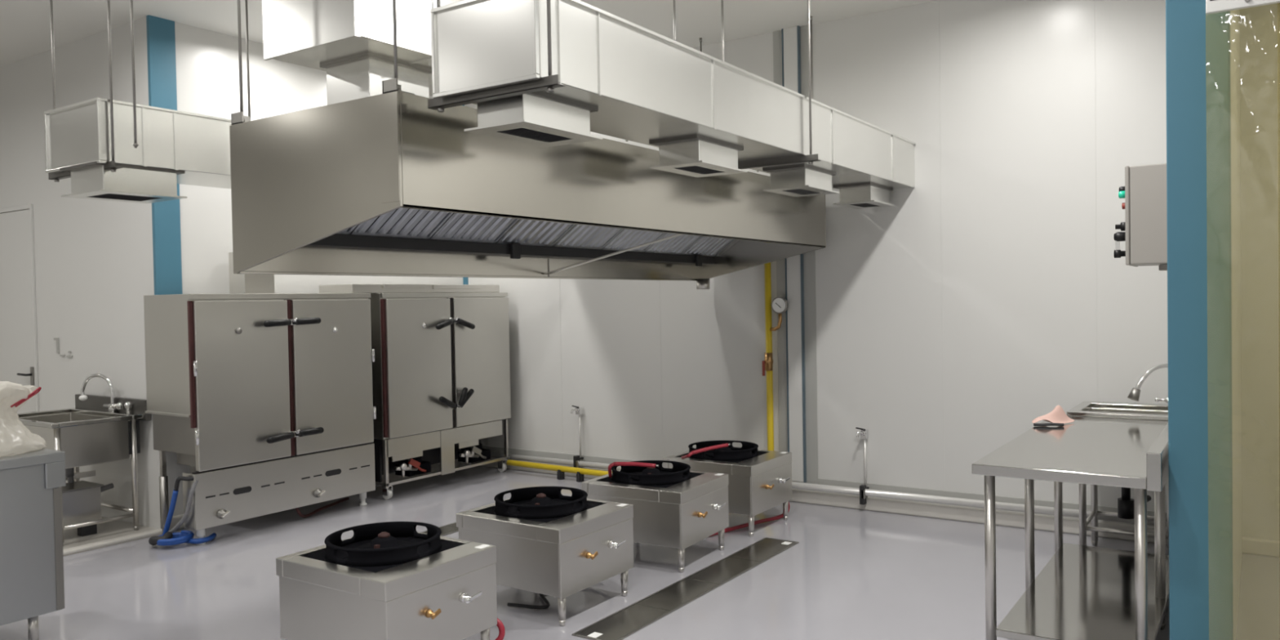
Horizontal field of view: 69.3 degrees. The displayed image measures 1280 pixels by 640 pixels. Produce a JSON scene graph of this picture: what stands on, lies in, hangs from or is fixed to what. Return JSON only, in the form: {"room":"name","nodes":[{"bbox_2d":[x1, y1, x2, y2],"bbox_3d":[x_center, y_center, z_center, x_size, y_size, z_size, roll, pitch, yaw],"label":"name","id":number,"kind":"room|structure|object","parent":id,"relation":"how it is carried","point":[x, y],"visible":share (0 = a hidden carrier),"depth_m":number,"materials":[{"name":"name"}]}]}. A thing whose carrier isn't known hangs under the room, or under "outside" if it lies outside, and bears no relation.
{"room":"commercial kitchen","nodes":[
{"label":"commercial kitchen","id":0,"kind":"room"},
{"bbox_2d":[0,18,154,528],"bbox_3d":[-4.990,-0.322,7.748,3.480,3.700,0.120,0,1,34],"label":"wall","id":1,"kind":"structure","parent":0,"point":[91,256],"depth_m":7.23,"materials":[{"name":"white paint"}]},
{"bbox_2d":[0,204,39,417],"bbox_3d":[-5.446,0.285,7.955,1.003,2.486,0.079,0,1,34],"label":"door","id":2,"kind":"structure","parent":1,"relation":"in","point":[19,364],"depth_m":7.85,"materials":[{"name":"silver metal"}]},
{"bbox_2d":[53,337,72,357],"bbox_3d":[-4.637,0.220,7.449,0.285,0.153,0.012,0,1,34],"label":"wall bracket","id":3,"kind":"object","parent":1,"relation":"attached to","point":[57,340],"visible":1,"depth_m":7.49,"materials":[{"name":"grey"}]},
{"bbox_2d":[75,394,151,421],"bbox_3d":[-3.994,0.656,7.001,1.040,0.150,0.038,0,1,34],"label":"backsplash","id":4,"kind":"structure","parent":1,"relation":"attached to","point":[93,402],"depth_m":6.98,"materials":[{"name":"grey metal"}]},
{"bbox_2d":[139,16,462,528],"bbox_3d":[-2.660,-0.368,7.989,0.120,3.700,3.120,0,1,34],"label":"wall","id":5,"kind":"structure","parent":0,"point":[207,61],"depth_m":7.05,"materials":[{"name":"white paint"}]},
{"bbox_2d":[146,15,182,294],"bbox_3d":[-3.441,-0.778,6.728,0.032,2.800,0.191,0,1,34],"label":"column","id":6,"kind":"structure","parent":5,"relation":"attached to","point":[161,37],"depth_m":6.71,"materials":[{"name":"blue paint"}]},
{"bbox_2d":[62,458,462,555],"bbox_3d":[-3.220,1.466,6.947,0.100,0.095,5.465,0,1,34],"label":"baseboard","id":7,"kind":"structure","parent":5,"relation":"attached to","point":[157,531],"depth_m":6.50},
{"bbox_2d":[0,0,937,66],"bbox_3d":[-2.128,-2.200,4.199,12.200,0.100,9.120,0,1,34],"label":"ceiling","id":8,"kind":"structure","parent":0,"point":[24,24],"depth_m":6.75,"materials":[{"name":"white paint"}]},
{"bbox_2d":[48,0,122,182],"bbox_3d":[-2.957,-1.453,4.894,0.705,1.392,0.040,0,1,34],"label":"hanger","id":9,"kind":"object","parent":8,"relation":"hanging from","point":[55,177],"visible":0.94,"depth_m":4.74,"materials":[{"name":"grey metal"}]},
{"bbox_2d":[44,97,231,204],"bbox_3d":[-1.776,-0.949,6.648,0.577,0.471,4.330,0,1,34],"label":"duct","id":10,"kind":"object","parent":9,"relation":"hanging from","point":[175,147],"visible":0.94,"depth_m":4.93,"materials":[{"name":"grey metal"}]},
{"bbox_2d":[129,0,137,148],"bbox_3d":[-2.569,-1.512,4.686,0.022,1.280,0.026,0,1,34],"label":"rod","id":11,"kind":"object","parent":8,"relation":"hanging from","point":[135,144],"visible":1,"depth_m":4.69,"materials":[{"name":"silver metal"}]},
{"bbox_2d":[237,0,244,121],"bbox_3d":[-1.775,-1.512,4.093,0.022,1.284,0.026,0,1,34],"label":"rod","id":12,"kind":"object","parent":8,"relation":"hanging from","point":[238,1],"visible":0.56,"depth_m":4.10,"materials":[{"name":"silver metal"}]},
{"bbox_2d":[244,0,250,116],"bbox_3d":[-2.270,-1.486,5.366,0.022,1.370,0.026,0,1,34],"label":"rod","id":13,"kind":"object","parent":8,"relation":"hanging from","point":[246,1],"visible":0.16,"depth_m":5.36,"materials":[{"name":"silver metal"}]},
{"bbox_2d":[392,0,399,89],"bbox_3d":[-0.945,-1.515,3.536,0.022,1.284,0.026,0,1,34],"label":"rod","id":14,"kind":"object","parent":8,"relation":"hanging from","point":[394,16],"visible":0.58,"depth_m":3.54,"materials":[{"name":"silver metal"}]},
{"bbox_2d":[427,0,564,112],"bbox_3d":[-0.549,-1.478,3.374,0.638,1.365,0.040,0,1,34],"label":"hanger","id":15,"kind":"object","parent":8,"relation":"hanging from","point":[549,82],"visible":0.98,"depth_m":3.33,"materials":[{"name":"grey metal"}]},
{"bbox_2d":[431,0,915,208],"bbox_3d":[0.611,-0.998,5.098,0.509,0.453,4.242,0,1,34],"label":"duct","id":16,"kind":"object","parent":15,"relation":"hanging from","point":[705,115],"visible":0.98,"depth_m":3.90,"materials":[{"name":"grey metal"}]},
{"bbox_2d":[672,0,675,40],"bbox_3d":[0.197,-1.571,5.237,0.022,1.284,0.026,0,1,34],"label":"rod","id":17,"kind":"object","parent":8,"relation":"hanging from","point":[673,1],"visible":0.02,"depth_m":5.23,"materials":[{"name":"silver metal"}]},
{"bbox_2d":[699,38,702,52],"bbox_3d":[0.500,-1.623,7.466,0.022,1.284,0.026,0,1,34],"label":"rod","id":18,"kind":"object","parent":8,"relation":"hanging from","point":[700,39],"visible":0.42,"depth_m":7.45,"materials":[{"name":"silver metal"}]},
{"bbox_2d":[720,0,820,169],"bbox_3d":[0.707,-1.540,5.245,0.638,1.365,0.040,0,1,34],"label":"hanger","id":19,"kind":"object","parent":8,"relation":"hanging from","point":[810,158],"visible":0.59,"depth_m":5.15,"materials":[{"name":"grey metal"}]},
{"bbox_2d":[809,16,813,99],"bbox_3d":[1.289,-1.626,6.936,0.022,1.284,0.026,0,1,34],"label":"rod","id":20,"kind":"object","parent":8,"relation":"hanging from","point":[811,17],"visible":0.36,"depth_m":6.92,"materials":[{"name":"silver metal"}]},
{"bbox_2d":[229,78,826,289],"bbox_3d":[-0.211,-0.582,5.530,1.090,0.778,4.143,0,1,34],"label":"exhaust hood","id":21,"kind":"object","parent":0,"point":[386,184],"visible":0.98,"depth_m":4.44,"materials":[{"name":"metal"}]},
{"bbox_2d":[262,0,463,105],"bbox_3d":[-1.117,-1.531,4.638,0.639,1.288,1.302,0,1,34],"label":"duct","id":22,"kind":"object","parent":21,"relation":"on","point":[351,41],"visible":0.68,"depth_m":4.21,"materials":[{"name":"silver metal"}]},
{"bbox_2d":[696,278,710,289],"bbox_3d":[0.509,-0.289,7.480,0.110,0.085,0.110,0,1,34],"label":"cup","id":23,"kind":"object","parent":21,"relation":"on","point":[701,283],"depth_m":7.43,"materials":[{"name":"silver metal"}]},
{"bbox_2d":[0,465,1279,639],"bbox_3d":[-2.060,1.597,4.278,12.200,0.104,9.120,0,1,34],"label":"floor","id":24,"kind":"structure","parent":0,"point":[851,574],"depth_m":5.32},
{"bbox_2d":[0,448,66,639],"bbox_3d":[-3.371,1.111,4.110,0.693,0.930,1.247,0,1,34],"label":"counter","id":25,"kind":"object","parent":24,"relation":"on","point":[32,585],"visible":0.91,"depth_m":4.32,"materials":[{"name":"grey metal"}]},
{"bbox_2d":[0,381,46,457],"bbox_3d":[-3.149,0.470,4.381,0.495,0.328,0.604,0,1,34],"label":"plastic bag","id":26,"kind":"object","parent":25,"relation":"on","point":[15,438],"visible":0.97,"depth_m":4.38,"materials":[{"name":"plastic"}]},
{"bbox_2d":[9,386,41,407],"bbox_3d":[-2.939,0.369,4.435,0.128,0.090,0.016,-2,2,-43],"label":"cord","id":27,"kind":"object","parent":26,"relation":"attached to","point":[36,391],"visible":1,"depth_m":4.44,"materials":[{"name":"red rubber"}]},
{"bbox_2d":[62,480,103,536],"bbox_3d":[-4.101,1.360,6.550,0.310,0.348,0.460,0,1,34],"label":"trap","id":28,"kind":"object","parent":24,"relation":"on","point":[82,500],"visible":0.46,"depth_m":6.56,"materials":[{"name":"metal"}]},
{"bbox_2d":[17,394,151,544],"bbox_3d":[-4.159,1.060,6.752,1.040,0.941,0.658,0,1,34],"label":"sink","id":29,"kind":"object","parent":24,"relation":"on","point":[93,434],"visible":0.61,"depth_m":6.62,"materials":[{"name":"metal"}]},
{"bbox_2d":[17,413,130,468],"bbox_3d":[-4.173,0.866,6.714,0.872,0.291,0.502,0,1,34],"label":"basin","id":30,"kind":"object","parent":29,"relation":"in","point":[85,445],"depth_m":6.50,"materials":[{"name":"metal"}]},
{"bbox_2d":[79,373,132,413],"bbox_3d":[-3.963,0.541,6.906,0.534,0.284,0.108,-1,1,23],"label":"faucet","id":31,"kind":"object","parent":29,"relation":"on","point":[113,406],"visible":1,"depth_m":6.91,"materials":[{"name":"silver metal"}]},
{"bbox_2d":[143,252,376,546],"bbox_3d":[-2.821,0.498,6.879,0.684,2.020,1.706,0,1,34],"label":"tall cabinet","id":32,"kind":"object","parent":24,"relation":"on","point":[266,397],"visible":0.98,"depth_m":6.60,"materials":[{"name":"metal"}]},
{"bbox_2d":[275,521,505,639],"bbox_3d":[-1.071,1.241,4.117,0.761,0.586,0.705,0,1,34],"label":"stove","id":33,"kind":"object","parent":24,"relation":"on","point":[388,580],"visible":1,"depth_m":3.92,"materials":[{"name":"metal"}]},
{"bbox_2d":[319,284,511,499],"bbox_3d":[-1.924,0.577,8.216,0.684,1.775,1.745,0,1,34],"label":"tall cabinet","id":34,"kind":"object","parent":24,"relation":"on","point":[441,366],"visible":0.94,"depth_m":8.02,"materials":[{"name":"metal"}]},
{"bbox_2d":[422,522,458,536],"bbox_3d":[-1.325,1.484,6.630,0.200,0.006,0.850,0,1,34],"label":"floor drain","id":35,"kind":"object","parent":24,"relation":"on","point":[451,528],"visible":0.21,"depth_m":6.56,"materials":[{"name":"silver metal"}]},
{"bbox_2d":[455,486,633,626],"bbox_3d":[-0.459,1.222,4.997,0.761,0.565,0.714,0,1,34],"label":"stove","id":36,"kind":"object","parent":24,"relation":"on","point":[547,541],"visible":0.96,"depth_m":4.76,"materials":[{"name":"silver metal"}]},
{"bbox_2d":[506,262,788,481],"bbox_3d":[-0.044,0.270,7.980,2.831,2.330,0.203,0,1,34],"label":"gas pipe","id":37,"kind":"object","parent":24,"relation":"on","point":[779,305],"visible":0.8,"depth_m":7.33,"materials":[{"name":"yellow metal"}]},
{"bbox_2d":[581,460,728,572],"bbox_3d":[0.129,1.200,5.828,0.761,0.554,0.640,0,1,31],"label":"stove","id":38,"kind":"object","parent":24,"relation":"on","point":[679,507],"visible":0.91,"depth_m":5.59,"materials":[{"name":"silver metal"}]},
{"bbox_2d":[608,462,658,478],"bbox_3d":[-0.059,0.933,5.706,0.349,0.117,0.102,0,1,27],"label":"hose","id":39,"kind":"object","parent":38,"relation":"on","point":[614,464],"visible":1,"depth_m":5.70,"materials":[{"name":"red rubber"}]},
{"bbox_2d":[571,537,799,639],"bbox_3d":[0.355,1.482,5.253,0.240,0.006,2.095,0,1,34],"label":"floor drain","id":40,"kind":"object","parent":24,"relation":"on","point":[634,617],"visible":1,"depth_m":5.04,"materials":[{"name":"silver metal"}]},
{"bbox_2d":[662,440,791,537],"bbox_3d":[0.639,1.173,6.596,0.761,0.557,0.804,0,1,34],"label":"stove","id":41,"kind":"object","parent":24,"relation":"on","point":[760,481],"visible":0.8,"depth_m":6.42,"materials":[{"name":"silver metal"}]},
{"bbox_2d":[680,443,730,458],"bbox_3d":[0.467,0.917,6.404,0.335,0.116,0.241,-1,1,-6],"label":"hose","id":42,"kind":"object","parent":41,"relation":"on","point":[725,445],"visible":1,"depth_m":6.35,"materials":[{"name":"red rubber"}]},
{"bbox_2d":[971,416,1168,639],"bbox_3d":[2.221,0.978,4.517,0.707,0.978,1.820,0,1,34],"label":"work table","id":43,"kind":"object","parent":24,"relation":"on","point":[1083,592],"visible":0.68,"depth_m":4.21,"materials":[{"name":"metal"}]},
{"bbox_2d":[1031,404,1074,426],"bbox_3d":[2.267,0.525,5.097,0.186,0.094,0.272,0,1,34],"label":"cloth","id":44,"kind":"object","parent":43,"relation":"on","point":[1057,417],"visible":1,"depth_m":5.10,"materials":[{"name":"pink fabric"}]},
{"bbox_2d":[1066,400,1168,555],"bbox_3d":[2.957,0.979,5.580,0.595,0.905,0.704,0,1,34],"label":"sink","id":45,"kind":"object","parent":24,"relation":"on","point":[1124,411],"visible":0.43,"depth_m":5.52,"materials":[{"name":"metal"}]},
{"bbox_2d":[1087,408,1168,414],"bbox_3d":[2.917,0.686,5.531,0.477,0.256,0.457,0,1,34],"label":"basin","id":46,"kind":"object","parent":45,"relation":"in","point":[1142,411],"depth_m":5.71,"materials":[{"name":"metal"}]},
{"bbox_2d":[1127,363,1168,403],"bbox_3d":[3.070,0.391,5.549,0.472,0.268,0.164,-2,1,-26],"label":"sink faucet","id":47,"kind":"object","parent":45,"relation":"on","point":[1134,394],"visible":0.64,"depth_m":5.44,"materials":[{"name":"silver metal"}]},
{"bbox_2d":[464,0,1279,540],"bbox_3d":[1.813,-0.427,6.938,8.720,3.700,0.120,0,1,34],"label":"wall","id":48,"kind":"structure","parent":0,"point":[1015,122],"depth_m":6.57,"materials":[{"name":"white paint"}]},
{"bbox_2d":[462,105,468,284],"bbox_3d":[-1.737,-0.461,9.226,0.035,3.600,0.035,0,1,34],"label":"trim","id":49,"kind":"structure","parent":48,"relation":"attached to","point":[465,282],"depth_m":9.22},
{"bbox_2d":[570,404,583,467],"bbox_3d":[-0.580,1.074,8.439,0.079,0.593,0.135,0,1,34],"label":"tap","id":50,"kind":"object","parent":48,"relation":"attached to","point":[578,410],"visible":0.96,"depth_m":8.43,"materials":[{"name":"white metal"}]},
{"bbox_2d":[570,404,582,414],"bbox_3d":[-0.590,0.819,8.425,0.079,0.083,0.115,0,1,34],"label":"tap","id":51,"kind":"object","parent":50,"relation":"on","point":[578,410],"depth_m":8.42,"materials":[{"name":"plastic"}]},
{"bbox_2d":[773,24,818,483],"bbox_3d":[1.210,-0.502,7.245,0.327,3.540,0.038,0,1,34],"label":"column","id":52,"kind":"structure","parent":48,"relation":"attached to","point":[795,275],"depth_m":7.23,"materials":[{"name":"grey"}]},
{"bbox_2d":[482,445,1166,517],"bbox_3d":[0.918,1.265,7.514,6.260,0.065,0.012,0,1,34],"label":"trim","id":53,"kind":"structure","parent":48,"relation":"attached to","point":[493,449],"depth_m":6.89,"materials":[{"name":"grey metal"}]},
{"bbox_2d":[559,0,1098,505],"bbox_3d":[1.121,-0.523,7.326,4.504,3.500,0.003,0,1,34],"label":"trim","id":54,"kind":"structure","parent":48,"relation":"attached to","point":[939,0],"depth_m":6.61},
{"bbox_2d":[490,452,1167,526],"bbox_3d":[0.856,1.292,7.458,6.000,0.075,0.065,0,1,34],"label":"pipe","id":55,"kind":"object","parent":48,"relation":"attached to","point":[828,488],"visible":0.55,"depth_m":6.74,"materials":[{"name":"white metal"}]},
{"bbox_2d":[855,426,869,504],"bbox_3d":[1.659,1.087,6.937,0.079,0.568,0.135,0,1,34],"label":"tap","id":56,"kind":"object","parent":48,"relation":"attached to","point":[864,433],"visible":0.97,"depth_m":6.92,"materials":[{"name":"white metal"}]},
{"bbox_2d":[855,426,868,438],"bbox_3d":[1.649,0.845,6.924,0.079,0.083,0.115,0,1,34],"label":"tap","id":57,"kind":"object","parent":56,"relation":"on","point":[864,433],"depth_m":6.92,"materials":[{"name":"silver metal"}]},
{"bbox_2d":[471,457,1279,557],"bbox_3d":[1.846,1.377,6.869,8.600,0.095,0.055,0,1,34],"label":"baseboard","id":58,"kind":"structure","parent":48,"relation":"attached to","point":[1250,545],"depth_m":6.57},
{"bbox_2d":[1230,9,1242,639],"bbox_3d":[2.872,-0.398,4.644,0.195,3.700,2.510,0,1,34],"label":"wall","id":59,"kind":"structure","parent":0,"point":[1234,15],"depth_m":4.56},
{"bbox_2d":[1113,163,1167,271],"bbox_3d":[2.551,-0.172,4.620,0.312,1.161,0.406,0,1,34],"label":"control box","id":60,"kind":"object","parent":59,"relation":"attached to","point":[1144,226],"visible":0.73,"depth_m":4.45,"materials":[{"name":"grey paint"}]},
{"bbox_2d":[1113,231,1125,249],"bbox_3d":[2.388,-0.393,4.601,0.060,0.089,0.048,0,1,34],"label":"switch","id":61,"kind":"object","parent":60,"relation":"attached to","point":[1118,237],"depth_m":4.59,"materials":[{"name":"plastic"}]},
{"bbox_2d":[1115,222,1124,231],"bbox_3d":[2.394,-0.464,4.606,0.055,0.044,0.044,0,1,34],"label":"switch","id":62,"kind":"object","parent":60,"relation":"attached to","point":[1122,226],"depth_m":4.59,"materials":[{"name":"black plastic"}]},
{"bbox_2d":[1119,186,1124,191],"bbox_3d":[2.394,-0.644,4.589,0.036,0.036,0.036,0,1,34],"label":"lamp","id":63,"kind":"object","parent":60,"relation":"attached to","point":[1122,188],"depth_m":4.58,"materials":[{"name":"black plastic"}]},
{"bbox_2d":[1146,422,1168,491],"bbox_3d":[2.486,0.562,4.325,0.050,0.148,1.820,0,1,34],"label":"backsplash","id":64,"kind":"structure","parent":59,"relation":"attached to","point":[1157,457],"depth_m":3.58,"materials":[{"name":"metal"}]},
{"bbox_2d":[1165,0,1233,639],"bbox_3d":[2.175,-0.364,3.606,0.211,3.700,0.090,0,1,34],"label":"column","id":65,"kind":"structure","parent":59,"relation":"attached to","point":[1198,73],"depth_m":3.58,"materials":[{"name":"blue paint"}]},
{"bbox_2d":[1205,0,1279,14],"bbox_3d":[2.607,0.078,3.138,1.170,2.780,0.065,0,1,34],"label":"rail","id":66,"kind":"object","parent":59,"relation":"hanging from","point":[1212,6],"visible":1,"depth_m":3.37,"materials":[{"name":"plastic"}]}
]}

